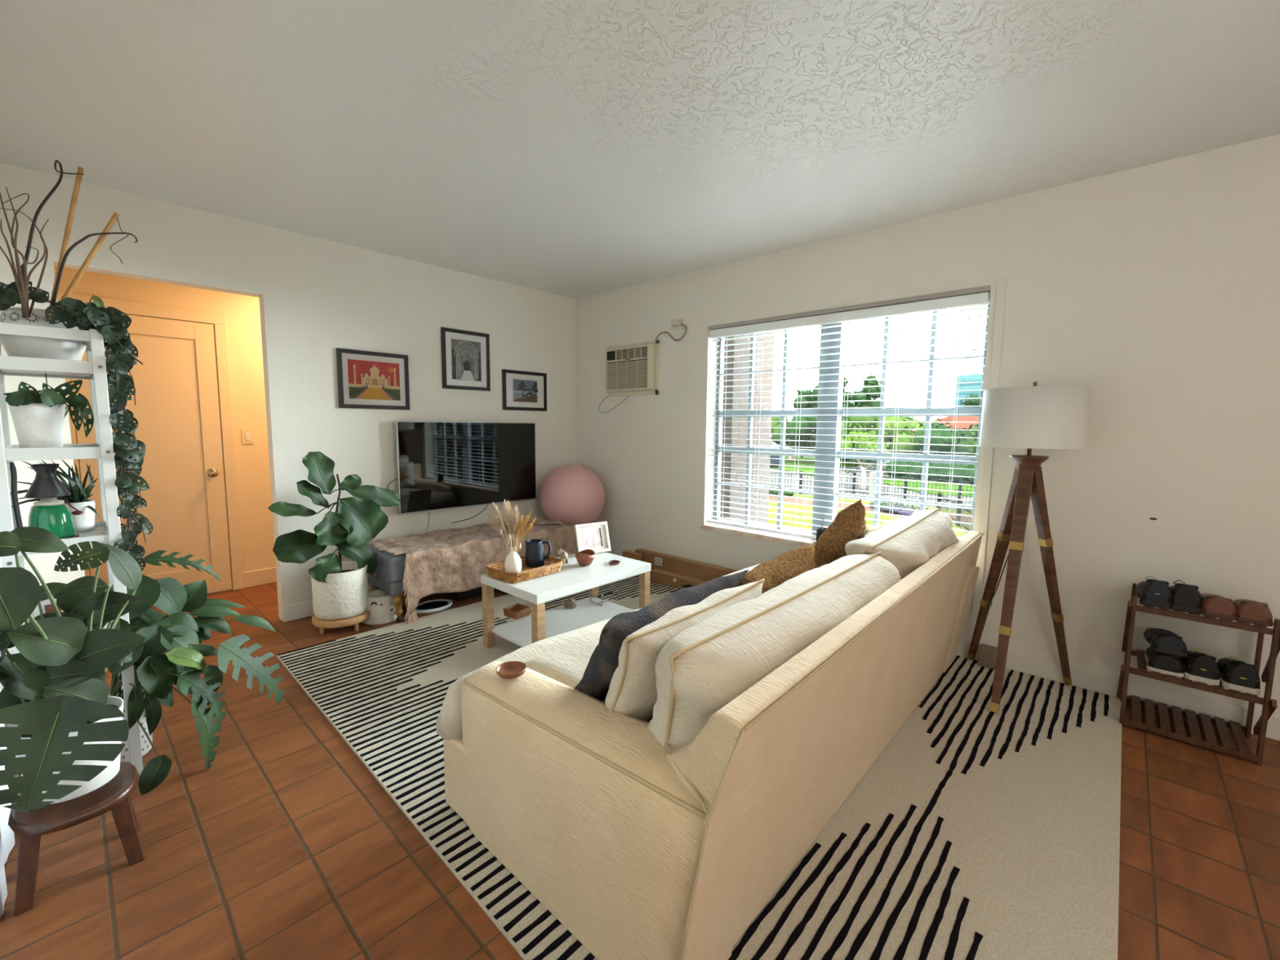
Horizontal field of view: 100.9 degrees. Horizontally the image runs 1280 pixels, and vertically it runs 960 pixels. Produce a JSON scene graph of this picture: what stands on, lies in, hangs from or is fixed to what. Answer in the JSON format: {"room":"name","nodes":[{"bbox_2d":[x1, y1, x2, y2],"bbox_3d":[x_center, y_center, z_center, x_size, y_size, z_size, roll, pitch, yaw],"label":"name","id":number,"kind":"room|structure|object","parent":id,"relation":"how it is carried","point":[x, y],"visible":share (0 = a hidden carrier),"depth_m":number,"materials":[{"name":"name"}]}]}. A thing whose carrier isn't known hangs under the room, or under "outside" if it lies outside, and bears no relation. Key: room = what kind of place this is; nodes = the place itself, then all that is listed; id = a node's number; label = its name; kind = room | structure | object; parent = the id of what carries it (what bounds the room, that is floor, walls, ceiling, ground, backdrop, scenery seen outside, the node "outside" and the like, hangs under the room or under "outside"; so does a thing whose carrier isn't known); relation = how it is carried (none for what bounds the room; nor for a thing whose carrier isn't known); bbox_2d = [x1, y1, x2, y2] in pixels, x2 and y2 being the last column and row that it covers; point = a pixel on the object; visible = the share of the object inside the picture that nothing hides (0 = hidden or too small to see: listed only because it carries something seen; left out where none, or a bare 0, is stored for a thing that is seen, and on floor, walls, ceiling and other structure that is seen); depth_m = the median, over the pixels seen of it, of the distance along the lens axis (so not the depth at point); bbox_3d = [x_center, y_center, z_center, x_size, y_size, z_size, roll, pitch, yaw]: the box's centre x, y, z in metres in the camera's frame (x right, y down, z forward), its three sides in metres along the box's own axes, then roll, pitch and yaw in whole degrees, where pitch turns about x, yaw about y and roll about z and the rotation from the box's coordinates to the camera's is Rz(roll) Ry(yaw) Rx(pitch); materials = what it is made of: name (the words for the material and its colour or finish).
{"room":"living room","nodes":[
{"label":"living room","id":0,"kind":"room"},
{"bbox_2d":[7,403,65,448],"bbox_3d":[-2.061,-0.178,1.815,0.132,0.166,0.132,6,8,42],"label":"pot","id":1,"kind":"object","parent":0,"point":[35,424],"depth_m":1.78,"materials":[{"name":"white"}]},
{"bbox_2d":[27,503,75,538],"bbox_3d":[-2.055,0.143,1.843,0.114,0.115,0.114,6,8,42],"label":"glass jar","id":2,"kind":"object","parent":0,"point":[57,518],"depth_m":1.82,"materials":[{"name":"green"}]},
{"bbox_2d":[53,266,275,594],"bbox_3d":[-3.197,-0.382,4.193,0.120,2.500,2.480,6,8,42],"label":"wall","id":3,"kind":"structure","parent":0,"point":[242,312],"depth_m":4.16,"materials":[{"name":"beige paint"}]},
{"bbox_2d":[57,291,244,590],"bbox_3d":[-3.484,-0.168,3.793,0.028,2.150,0.935,6,8,42],"label":"trim","id":4,"kind":"structure","parent":3,"relation":"attached to","point":[127,307],"depth_m":4.04,"materials":[{"name":"beige paint"}]},
{"bbox_2d":[71,314,231,593],"bbox_3d":[-3.457,-0.125,3.782,0.086,2.044,0.762,6,8,42],"label":"door","id":5,"kind":"structure","parent":3,"relation":"in","point":[176,409],"depth_m":3.89,"materials":[{"name":"beige paint"}]},
{"bbox_2d":[243,567,276,587],"bbox_3d":[-2.754,0.761,4.707,0.016,0.130,1.285,6,8,42],"label":"baseboard","id":6,"kind":"structure","parent":3,"relation":"attached to","point":[268,575],"depth_m":4.32,"materials":[{"name":"beige paint"}]},
{"bbox_2d":[0,162,576,654],"bbox_3d":[-1.941,-0.372,3.956,0.110,2.552,4.130,6,8,42],"label":"wall","id":7,"kind":"structure","parent":0,"point":[317,296],"depth_m":3.58,"materials":[{"name":"beige paint"}]},
{"bbox_2d":[336,347,409,409],"bbox_3d":[-1.924,-0.721,3.835,0.021,0.409,0.489,6,8,42],"label":"picture frame","id":8,"kind":"object","parent":7,"relation":"attached to","point":[366,380],"visible":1,"depth_m":3.82,"materials":[{"name":"black"}]},
{"bbox_2d":[347,359,400,400],"bbox_3d":[-1.921,-0.721,3.832,0.004,0.273,0.357,6,8,42],"label":"print","id":9,"kind":"object","parent":8,"relation":"attached to","point":[368,380],"depth_m":3.83,"materials":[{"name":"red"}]},
{"bbox_2d":[282,545,576,622],"bbox_3d":[-1.512,0.808,4.466,0.016,0.110,2.565,6,8,42],"label":"baseboard","id":10,"kind":"structure","parent":7,"relation":"attached to","point":[304,609],"depth_m":3.58,"materials":[{"name":"white"}]},
{"bbox_2d":[394,421,535,515],"bbox_3d":[-1.408,-0.133,4.418,0.088,0.700,1.244,6,8,42],"label":"television","id":11,"kind":"object","parent":7,"relation":"attached to","point":[440,465],"visible":1,"depth_m":4.31,"materials":[{"name":"black glass"}]},
{"bbox_2d":[440,327,490,391],"bbox_3d":[-1.428,-0.984,4.349,0.022,0.477,0.422,6,8,42],"label":"picture frame","id":12,"kind":"object","parent":7,"relation":"attached to","point":[465,354],"visible":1,"depth_m":4.33,"materials":[{"name":"black"}]},
{"bbox_2d":[450,338,481,381],"bbox_3d":[-1.423,-0.983,4.344,0.010,0.321,0.266,6,8,42],"label":"print","id":13,"kind":"object","parent":12,"relation":"attached to","point":[465,353],"depth_m":4.34,"materials":[{"name":"grey"}]},
{"bbox_2d":[502,368,546,411],"bbox_3d":[-1.041,-0.807,4.793,0.021,0.350,0.468,6,8,42],"label":"picture frame","id":14,"kind":"object","parent":7,"relation":"attached to","point":[521,390],"visible":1,"depth_m":4.78,"materials":[{"name":"black"}]},
{"bbox_2d":[512,378,537,402],"bbox_3d":[-1.035,-0.807,4.795,0.001,0.198,0.273,6,8,42],"label":"print","id":15,"kind":"object","parent":14,"relation":"attached to","point":[524,390],"depth_m":4.79,"materials":[{"name":"multicoloured"}]},
{"bbox_2d":[0,0,1279,298],"bbox_3d":[0.562,-1.457,1.546,6.650,0.150,4.130,6,8,42],"label":"ceiling","id":16,"kind":"structure","parent":0,"point":[571,148],"depth_m":2.05,"materials":[{"name":"white paint"}]},
{"bbox_2d":[0,582,1279,959],"bbox_3d":[0.033,1.176,2.158,7.850,0.120,3.950,6,8,42],"label":"floor","id":17,"kind":"structure","parent":0,"point":[287,846],"depth_m":1.62,"materials":[{"name":"tile"}]},
{"bbox_2d":[0,650,20,917],"bbox_3d":[-1.650,0.631,1.294,1.450,1.100,0.074,6,8,42],"label":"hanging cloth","id":18,"kind":"object","parent":17,"relation":"on","point":[6,834],"visible":0.36,"depth_m":1.60,"materials":[{"name":"white"}]},
{"bbox_2d":[0,322,142,775],"bbox_3d":[-2.111,0.291,1.946,0.402,1.642,0.280,6,8,42],"label":"shelf unit","id":19,"kind":"object","parent":17,"relation":"on","point":[108,531],"visible":0.56,"depth_m":1.84,"materials":[{"name":"grey paint"}]},
{"bbox_2d":[9,462,22,527],"bbox_3d":[-2.063,0.082,1.750,0.018,0.281,0.021,6,8,42],"label":"strap","id":20,"kind":"object","parent":19,"relation":"hanging from","point":[13,469],"visible":0.81,"depth_m":1.74,"materials":[{"name":"black"}]},
{"bbox_2d":[3,379,93,448],"bbox_3d":[-2.016,-0.220,1.811,0.198,0.252,0.201,6,8,42],"label":"potted plant","id":21,"kind":"object","parent":19,"relation":"on","point":[37,419],"visible":0.98,"depth_m":1.78,"materials":[{"name":"white"}]},
{"bbox_2d":[24,463,83,538],"bbox_3d":[-2.046,0.080,1.846,0.116,0.272,0.138,6,8,42],"label":"glass lamp","id":22,"kind":"object","parent":19,"relation":"on","point":[51,513],"depth_m":1.81,"materials":[{"name":"green"}]},
{"bbox_2d":[8,459,101,532],"bbox_3d":[-2.192,0.060,1.966,0.139,0.284,0.259,6,8,42],"label":"leaf plant","id":23,"kind":"object","parent":19,"relation":"on","point":[85,522],"visible":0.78,"depth_m":2.00,"materials":[{"name":"white paint"}]},
{"bbox_2d":[0,217,153,571],"bbox_3d":[-2.016,-0.278,1.907,0.365,1.281,0.379,-5,8,-44],"label":"plant","id":24,"kind":"object","parent":19,"relation":"on","point":[73,313],"visible":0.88,"depth_m":1.86,"materials":[{"name":"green plant"}]},
{"bbox_2d":[0,160,84,318],"bbox_3d":[-1.921,-0.775,1.677,0.199,0.506,0.156,-1,6,-14],"label":"bunch","id":25,"kind":"object","parent":24,"relation":"in","point":[22,281],"visible":1,"depth_m":1.67,"materials":[{"name":"brown"}]},
{"bbox_2d":[48,166,84,319],"bbox_3d":[-1.929,-0.783,1.772,0.160,0.514,0.017,0,6,-5],"label":"bamboo stake","id":26,"kind":"object","parent":24,"relation":"in","point":[80,170],"visible":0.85,"depth_m":1.76,"materials":[{"name":"wood"}]},
{"bbox_2d":[57,212,119,306],"bbox_3d":[-1.915,-0.737,1.822,0.217,0.380,0.016,-1,6,-18],"label":"bamboo stake","id":27,"kind":"object","parent":24,"relation":"in","point":[91,255],"visible":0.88,"depth_m":1.82,"materials":[{"name":"wood"}]},
{"bbox_2d":[8,761,144,915],"bbox_3d":[-1.663,1.035,1.571,0.250,0.248,0.266,6,8,42],"label":"step stool","id":28,"kind":"object","parent":17,"relation":"on","point":[114,795],"visible":0.77,"depth_m":1.49,"materials":[{"name":"brown wood"}]},
{"bbox_2d":[0,526,146,812],"bbox_3d":[-1.617,0.515,1.486,0.640,0.772,0.370,6,8,42],"label":"monstera","id":29,"kind":"object","parent":28,"relation":"on","point":[66,736],"visible":1,"depth_m":1.42,"materials":[{"name":"plant"}]},
{"bbox_2d":[13,696,124,804],"bbox_3d":[-1.660,0.791,1.546,0.228,0.211,0.228,6,8,42],"label":"pot","id":30,"kind":"object","parent":29,"relation":"on","point":[113,768],"depth_m":1.52,"materials":[{"name":"white paint"}]},
{"bbox_2d":[107,550,284,795],"bbox_3d":[-1.823,0.704,2.138,0.590,0.818,0.586,6,8,42],"label":"potted plant","id":31,"kind":"object","parent":17,"relation":"on","point":[181,634],"visible":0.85,"depth_m":2.06,"materials":[{"name":"plant"}]},
{"bbox_2d":[108,688,152,762],"bbox_3d":[-2.048,0.978,2.095,0.184,0.244,0.184,6,8,42],"label":"basket","id":32,"kind":"object","parent":31,"relation":"on","point":[146,746],"depth_m":2.09,"materials":[{"name":"white paint"}]},
{"bbox_2d":[311,609,370,635],"bbox_3d":[-1.947,0.916,3.455,0.336,0.095,0.336,6,8,42],"label":"plant stand","id":33,"kind":"object","parent":17,"relation":"on","point":[322,624],"visible":0.6,"depth_m":3.33,"materials":[{"name":"brown wood"}]},
{"bbox_2d":[267,451,400,619],"bbox_3d":[-1.923,0.342,3.413,0.322,1.054,0.767,6,8,42],"label":"fiddle leaf fig","id":34,"kind":"object","parent":33,"relation":"on","point":[340,588],"visible":1,"depth_m":3.32,"materials":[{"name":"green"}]},
{"bbox_2d":[311,560,368,619],"bbox_3d":[-1.945,0.716,3.435,0.318,0.305,0.318,6,8,42],"label":"pot","id":35,"kind":"object","parent":34,"relation":"on","point":[341,593],"depth_m":3.31,"materials":[{"name":"beige"}]},
{"bbox_2d":[362,589,396,625],"bbox_3d":[-1.769,0.859,3.607,0.244,0.178,0.244,6,8,42],"label":"bin","id":36,"kind":"object","parent":17,"relation":"on","point":[380,605],"visible":0.59,"depth_m":3.52,"materials":[{"name":"beige"}]},
{"bbox_2d":[367,545,407,622],"bbox_3d":[-1.307,0.667,4.166,0.500,0.455,1.508,6,8,42],"label":"storage bench","id":37,"kind":"object","parent":17,"relation":"on","point":[388,576],"visible":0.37,"depth_m":3.52,"materials":[{"name":"grey leather"}]},
{"bbox_2d":[366,516,576,623],"bbox_3d":[-1.264,0.637,4.186,0.601,0.548,1.540,6,8,42],"label":"throw blanket","id":38,"kind":"object","parent":37,"relation":"on","point":[447,560],"visible":0.84,"depth_m":3.82,"materials":[{"name":"fabric"}]},
{"bbox_2d":[539,464,604,524],"bbox_3d":[-0.625,0.156,4.892,0.606,0.606,0.606,6,8,42],"label":"exercise ball","id":39,"kind":"object","parent":38,"relation":"on","point":[570,494],"visible":0.82,"depth_m":4.67,"materials":[{"name":"pink"}]},
{"bbox_2d":[413,599,452,613],"bbox_3d":[-1.495,0.914,3.809,0.212,0.034,0.288,6,8,42],"label":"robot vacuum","id":40,"kind":"object","parent":17,"relation":"on","point":[430,606],"visible":0.98,"depth_m":3.82,"materials":[{"name":"white"}]},
{"bbox_2d":[276,575,1121,959],"bbox_3d":[0.135,1.045,2.786,3.553,0.014,2.789,6,8,42],"label":"area rug","id":41,"kind":"object","parent":17,"relation":"on","point":[976,832],"visible":0.44,"depth_m":1.80,"materials":[{"name":"fabric"}]},
{"bbox_2d":[480,551,651,648],"bbox_3d":[-0.435,0.763,3.275,0.547,0.436,0.898,6,8,42],"label":"coffee table","id":42,"kind":"object","parent":41,"relation":"on","point":[572,578],"visible":0.66,"depth_m":3.13,"materials":[{"name":"white paint"}]},
{"bbox_2d":[485,555,563,583],"bbox_3d":[-0.682,0.523,3.138,0.302,0.064,0.418,6,8,42],"label":"woven tray","id":43,"kind":"object","parent":42,"relation":"on","point":[526,573],"visible":0.81,"depth_m":3.05,"materials":[{"name":"wicker"}]},
{"bbox_2d":[504,547,521,572],"bbox_3d":[-0.735,0.474,3.060,0.098,0.162,0.098,6,8,42],"label":"bud vase","id":44,"kind":"object","parent":43,"relation":"on","point":[513,562],"visible":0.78,"depth_m":3.03,"materials":[{"name":"white"}]},
{"bbox_2d":[487,498,537,553],"bbox_3d":[-0.732,0.299,3.043,0.283,0.388,0.076,0,6,-6],"label":"bunch","id":45,"kind":"object","parent":44,"relation":"in","point":[508,512],"visible":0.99,"depth_m":3.03,"materials":[{"name":"beige"}]},
{"bbox_2d":[524,538,551,567],"bbox_3d":[-0.642,0.453,3.280,0.135,0.162,0.129,6,8,42],"label":"pitcher","id":46,"kind":"object","parent":43,"relation":"on","point":[535,553],"visible":0.99,"depth_m":3.24,"materials":[{"name":"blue ceramic"}]},
{"bbox_2d":[491,596,635,647],"bbox_3d":[-0.436,0.882,3.287,0.487,0.015,0.838,6,8,42],"label":"shelf","id":47,"kind":"object","parent":42,"relation":"attached to","point":[561,620],"depth_m":3.29,"materials":[{"name":"white paint"}]},
{"bbox_2d":[574,521,611,553],"bbox_3d":[-0.329,0.403,3.656,0.254,0.208,0.088,-4,7,-35],"label":"photo frame","id":48,"kind":"object","parent":42,"relation":"on","point":[594,536],"visible":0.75,"depth_m":3.66,"materials":[{"name":"beige"}]},
{"bbox_2d":[582,528,601,548],"bbox_3d":[-0.330,0.403,3.652,0.149,0.116,0.035,-4,7,-35],"label":"photo","id":49,"kind":"object","parent":48,"relation":"attached to","point":[591,538],"depth_m":3.65},
{"bbox_2d":[649,568,706,589],"bbox_3d":[0.533,0.855,4.151,1.140,0.092,0.086,6,8,42],"label":"cardboard box","id":50,"kind":"object","parent":41,"relation":"on","point":[658,575],"visible":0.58,"depth_m":4.34,"materials":[{"name":"brown"}]},
{"bbox_2d":[635,548,737,581],"bbox_3d":[0.455,0.776,4.323,1.300,0.212,0.064,6,8,42],"label":"cardboard box","id":51,"kind":"object","parent":41,"relation":"on","point":[695,569],"visible":0.31,"depth_m":4.37,"materials":[{"name":"brown"}]},
{"bbox_2d":[435,507,983,959],"bbox_3d":[0.603,0.638,2.364,1.256,0.891,2.618,6,8,42],"label":"sofa","id":52,"kind":"object","parent":41,"relation":"on","point":[664,837],"visible":0.86,"depth_m":1.38,"materials":[{"name":"fabric"}]},
{"bbox_2d":[495,661,526,679],"bbox_3d":[-0.402,0.595,1.653,0.094,0.018,0.094,6,8,42],"label":"wooden dish","id":53,"kind":"object","parent":52,"relation":"on","point":[509,669],"visible":1,"depth_m":1.66,"materials":[{"name":"brown wood"}]},
{"bbox_2d":[435,608,651,740],"bbox_3d":[-0.006,0.745,1.933,0.930,0.214,1.144,6,8,42],"label":"seat cushion","id":54,"kind":"object","parent":52,"relation":"on","point":[466,713],"depth_m":1.77,"materials":[{"name":"fabric"}]},
{"bbox_2d":[573,568,749,701],"bbox_3d":[0.085,0.525,1.797,0.249,0.355,0.758,6,8,42],"label":"throw pillow","id":55,"kind":"object","parent":52,"relation":"on","point":[595,682],"visible":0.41,"depth_m":1.59,"materials":[{"name":"fabric"}]},
{"bbox_2d":[604,578,764,721],"bbox_3d":[0.154,0.528,1.632,0.215,0.332,0.712,6,8,42],"label":"throw pillow","id":56,"kind":"object","parent":52,"relation":"on","point":[633,691],"visible":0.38,"depth_m":1.41,"materials":[{"name":"fabric"}]},
{"bbox_2d":[720,563,760,577],"bbox_3d":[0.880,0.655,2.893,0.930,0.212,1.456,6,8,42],"label":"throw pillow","id":57,"kind":"object","parent":52,"relation":"on","point":[752,567],"depth_m":3.15,"materials":[{"name":"fabric"}]},
{"bbox_2d":[647,553,901,750],"bbox_3d":[0.498,0.525,1.688,0.356,0.384,1.304,6,8,42],"label":"cushion","id":58,"kind":"object","parent":52,"relation":"on","point":[711,663],"depth_m":1.39,"materials":[{"name":"fabric"}]},
{"bbox_2d":[740,544,814,593],"bbox_3d":[0.518,0.470,2.129,0.226,0.372,0.567,6,8,42],"label":"throw pillow","id":59,"kind":"object","parent":52,"relation":"on","point":[790,564],"visible":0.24,"depth_m":2.05,"materials":[{"name":"fabric"}]},
{"bbox_2d":[813,498,866,568],"bbox_3d":[1.038,0.377,2.786,0.232,0.559,0.601,6,8,42],"label":"throw pillow","id":60,"kind":"object","parent":52,"relation":"on","point":[848,525],"visible":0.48,"depth_m":2.66,"materials":[{"name":"fabric"}]},
{"bbox_2d":[844,510,959,579],"bbox_3d":[1.254,0.420,2.536,0.361,0.467,1.040,6,8,42],"label":"cushion","id":61,"kind":"object","parent":52,"relation":"on","point":[913,543],"depth_m":2.34,"materials":[{"name":"fabric"}]},
{"bbox_2d":[977,643,997,669],"bbox_3d":[1.944,0.985,2.955,0.075,0.106,0.070,6,8,42],"label":"wooden block","id":62,"kind":"object","parent":41,"relation":"on","point":[987,653],"visible":0.92,"depth_m":2.93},
{"bbox_2d":[967,382,1090,713],"bbox_3d":[1.868,0.295,2.592,0.468,1.545,0.613,6,8,42],"label":"tripod floor lamp","id":63,"kind":"object","parent":41,"relation":"on","point":[1034,416],"visible":1,"depth_m":2.54,"materials":[{"name":"white"}]},
{"bbox_2d":[1116,582,1279,765],"bbox_3d":[2.421,0.821,2.321,0.452,0.600,0.317,6,8,42],"label":"shoe rack","id":64,"kind":"object","parent":17,"relation":"on","point":[1269,705],"visible":0.88,"depth_m":2.27,"materials":[{"name":"brown wood"}]},
{"bbox_2d":[1135,575,1171,608],"bbox_3d":[2.323,0.484,2.387,0.108,0.117,0.268,5,8,39],"label":"sneaker","id":65,"kind":"object","parent":64,"relation":"on","point":[1153,593],"visible":0.99,"depth_m":2.29,"materials":[{"name":"black"}]},
{"bbox_2d":[1144,647,1183,677],"bbox_3d":[2.362,0.790,2.380,0.121,0.084,0.266,6,8,42],"label":"slip","id":66,"kind":"object","parent":64,"relation":"on","point":[1170,664],"visible":0.8,"depth_m":2.29,"materials":[{"name":"black"}]},
{"bbox_2d":[1143,627,1187,657],"bbox_3d":[2.364,0.702,2.377,0.121,0.084,0.266,5,7,37],"label":"slip","id":67,"kind":"object","parent":66,"relation":"on","point":[1162,641],"visible":1,"depth_m":2.29,"materials":[{"name":"black"}]},
{"bbox_2d":[1168,579,1201,613],"bbox_3d":[2.392,0.491,2.325,0.108,0.117,0.266,6,8,42],"label":"sneaker","id":68,"kind":"object","parent":64,"relation":"on","point":[1184,597],"visible":0.82,"depth_m":2.23,"materials":[{"name":"black"}]},
{"bbox_2d":[1180,648,1220,685],"bbox_3d":[2.443,0.782,2.304,0.108,0.117,0.273,6,8,42],"label":"sneaker","id":69,"kind":"object","parent":64,"relation":"on","point":[1197,666],"visible":0.94,"depth_m":2.21,"materials":[{"name":"black"}]},
{"bbox_2d":[1200,593,1236,620],"bbox_3d":[2.463,0.515,2.261,0.112,0.084,0.276,6,8,42],"label":"shoe","id":70,"kind":"object","parent":64,"relation":"on","point":[1212,605],"visible":0.86,"depth_m":2.17,"materials":[{"name":"brown"}]},
{"bbox_2d":[1217,655,1260,694],"bbox_3d":[2.524,0.791,2.230,0.108,0.117,0.273,6,8,42],"label":"sneaker","id":71,"kind":"object","parent":64,"relation":"on","point":[1236,674],"visible":0.97,"depth_m":2.14,"materials":[{"name":"black"}]},
{"bbox_2d":[1232,599,1273,626],"bbox_3d":[2.539,0.523,2.192,0.276,0.084,0.112,-5,8,-43],"label":"slip","id":72,"kind":"object","parent":64,"relation":"on","point":[1251,611],"visible":0.86,"depth_m":2.10,"materials":[{"name":"brown"}]},
{"bbox_2d":[720,331,774,525],"bbox_3d":[0.876,1.235,4.986,0.300,7.200,0.670,6,8,42],"label":"wall","id":73,"kind":"structure","parent":0,"point":[741,439],"depth_m":4.62,"materials":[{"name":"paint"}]},
{"bbox_2d":[575,133,1279,715],"bbox_3d":[1.822,-0.205,3.181,6.500,2.652,0.200,6,8,42],"label":"wall","id":74,"kind":"structure","parent":0,"point":[1154,288],"depth_m":2.64,"materials":[{"name":"beige paint"}]},
{"bbox_2d":[605,340,659,396],"bbox_3d":[-0.080,-0.978,4.681,0.607,0.457,0.064,6,8,42],"label":"air conditioner","id":75,"kind":"object","parent":74,"relation":"attached to","point":[631,369],"visible":1,"depth_m":4.64,"materials":[{"name":"beige"}]},
{"bbox_2d":[606,360,647,388],"bbox_3d":[-0.119,-0.937,4.689,0.498,0.238,0.008,6,8,42],"label":"grille","id":76,"kind":"object","parent":75,"relation":"attached to","point":[620,374],"depth_m":4.68,"materials":[{"name":"beige"}]},
{"bbox_2d":[615,347,647,359],"bbox_3d":[-0.076,-1.110,4.632,0.393,0.082,0.008,6,8,42],"label":"grille","id":77,"kind":"object","parent":75,"relation":"attached to","point":[621,353],"depth_m":4.63,"materials":[{"name":"beige"}]},
{"bbox_2d":[699,299,990,546],"bbox_3d":[1.262,-0.326,3.655,1.910,1.585,0.195,6,8,42],"label":"window","id":78,"kind":"structure","parent":74,"relation":"in","point":[834,433],"depth_m":3.65,"materials":[{"name":"grey"}]},
{"bbox_2d":[706,284,991,539],"bbox_3d":[1.235,-0.360,3.606,1.862,1.553,0.074,6,8,42],"label":"window blind","id":79,"kind":"object","parent":78,"relation":"attached to","point":[980,295],"visible":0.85,"depth_m":3.46,"materials":[{"name":"white"}]},
{"bbox_2d":[576,545,1279,741],"bbox_3d":[1.743,0.968,3.216,6.484,0.110,0.016,6,8,42],"label":"baseboard","id":80,"kind":"structure","parent":74,"relation":"attached to","point":[1091,680],"depth_m":2.59,"materials":[{"name":"white"}]},
{"bbox_2d":[972,276,1007,616],"bbox_3d":[1.938,-0.152,2.936,0.042,1.880,0.007,6,8,42],"label":"trim","id":81,"kind":"structure","parent":74,"relation":"attached to","point":[1002,282],"depth_m":2.94,"materials":[{"name":"white"}]},
{"label":"outside","id":82,"kind":"structure","parent":0,"visible":0},
{"bbox_2d":[768,440,973,511],"bbox_3d":[62.591,-9.104,147.980,220.000,0.280,224.000,6,8,42],"label":"gravel drive","id":83,"kind":"structure","parent":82,"point":[805,482],"depth_m":49.35,"materials":[{"name":"gravel"}]},
{"bbox_2d":[790,380,818,418],"bbox_3d":[33.585,-11.811,101.970,8.525,13.947,10.142,6,8,42],"label":"tree","id":84,"kind":"object","parent":83,"relation":"on","point":[815,392],"visible":0.41,"depth_m":100.60,"materials":[{"name":"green plant"}]},
{"bbox_2d":[842,373,887,418],"bbox_3d":[37.977,-11.188,91.695,9.346,14.893,9.100,6,8,42],"label":"tree","id":85,"kind":"object","parent":83,"relation":"on","point":[870,382],"visible":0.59,"depth_m":88.77,"materials":[{"name":"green plant"}]},
{"bbox_2d":[839,426,893,488],"bbox_3d":[19.344,-1.937,45.896,4.764,5.519,5.802,-3,7,-28],"label":"tree","id":86,"kind":"object","parent":83,"relation":"on","point":[857,440],"visible":0.7,"depth_m":45.48,"materials":[{"name":"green plant"}]},
{"bbox_2d":[814,399,917,469],"bbox_3d":[28.479,-5.840,67.156,12.138,9.117,11.608,6,8,42],"label":"broadleaf tree","id":87,"kind":"object","parent":83,"relation":"on","point":[847,425],"visible":0.17,"depth_m":62.98,"materials":[{"name":"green plant"}]},
{"bbox_2d":[864,416,942,464],"bbox_3d":[31.015,-4.576,62.419,10.069,7.619,10.350,6,8,42],"label":"broadleaf tree","id":88,"kind":"object","parent":83,"relation":"on","point":[886,424],"visible":0.32,"depth_m":59.39,"materials":[{"name":"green plant"}]},
{"bbox_2d":[955,374,982,407],"bbox_3d":[116.745,-23.955,181.080,13.000,23.500,13.150,6,8,42],"label":"apartment tower","id":89,"kind":"structure","parent":83,"relation":"on","point":[963,386],"depth_m":177.71,"materials":[{"name":"teal"}]},
{"bbox_3d":[60.366,-1.041,67.605,54.000,0.100,46.000,6,8,42],"label":"verge","id":90,"kind":"object","parent":83,"relation":"on","visible":0},
{"bbox_2d":[932,416,978,463],"bbox_3d":[45.111,-5.325,69.001,15.200,8.000,13.200,6,8,42],"label":"house","id":91,"kind":"structure","parent":90,"relation":"on","point":[959,424],"depth_m":66.87,"materials":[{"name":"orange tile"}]},
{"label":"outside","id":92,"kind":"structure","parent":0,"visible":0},
{"bbox_2d":[768,493,970,537],"bbox_3d":[-6.810,1.739,35.974,130.000,0.300,35.650,6,8,42],"label":"lawn","id":93,"kind":"structure","parent":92,"point":[868,515],"depth_m":32.03,"materials":[{"name":"plant"}]},
{"bbox_2d":[769,471,973,504],"bbox_3d":[16.864,0.440,40.594,19.816,1.800,2.418,4,7,28],"label":"iron fence","id":94,"kind":"object","parent":93,"relation":"on","point":[960,482],"visible":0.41,"depth_m":40.24,"materials":[{"name":"black"}]},
{"bbox_2d":[936,492,971,533],"bbox_3d":[17.442,1.829,29.108,0.420,1.400,7.935,2,6,18],"label":"iron fence","id":95,"kind":"object","parent":93,"relation":"on","point":[958,511],"visible":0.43,"depth_m":28.96,"materials":[{"name":"black"}]},
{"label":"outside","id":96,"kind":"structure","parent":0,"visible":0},
{"bbox_2d":[883,475,973,497],"bbox_3d":[32.950,0.843,46.706,26.000,0.100,18.000,6,8,42],"label":"verge","id":97,"kind":"structure","parent":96,"point":[887,482],"depth_m":47.95,"materials":[{"name":"plant"}]},
{"bbox_2d":[886,461,975,484],"bbox_3d":[32.469,-0.535,49.743,2.260,2.208,19.334,-3,7,-34],"label":"clipped hedge","id":98,"kind":"object","parent":97,"relation":"on","point":[940,471],"visible":0.34,"depth_m":52.93,"materials":[{"name":"plant"}]},
{"bbox_2d":[907,416,977,466],"bbox_3d":[33.767,-3.402,55.541,8.904,6.749,9.258,6,8,42],"label":"broadleaf tree","id":99,"kind":"object","parent":97,"relation":"on","point":[936,449],"visible":0.48,"depth_m":53.68,"materials":[{"name":"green plant"}]},
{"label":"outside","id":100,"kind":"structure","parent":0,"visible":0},
{"bbox_2d":[769,454,844,475],"bbox_3d":[21.926,-2.805,81.077,27.000,0.100,38.000,6,8,42],"label":"verge","id":101,"kind":"structure","parent":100,"point":[787,462],"depth_m":73.65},
{"bbox_2d":[785,406,848,458],"bbox_3d":[26.034,-6.593,76.058,11.135,8.745,11.219,6,8,42],"label":"broadleaf tree","id":102,"kind":"object","parent":101,"relation":"on","point":[792,434],"visible":0.36,"depth_m":73.95,"materials":[{"name":"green plant"}]},
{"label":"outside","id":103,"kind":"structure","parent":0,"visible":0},
{"bbox_2d":[768,495,971,523],"bbox_3d":[13.759,1.764,36.197,60.000,0.045,2.500,6,8,42],"label":"path","id":104,"kind":"structure","parent":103,"point":[868,508],"depth_m":37.05,"materials":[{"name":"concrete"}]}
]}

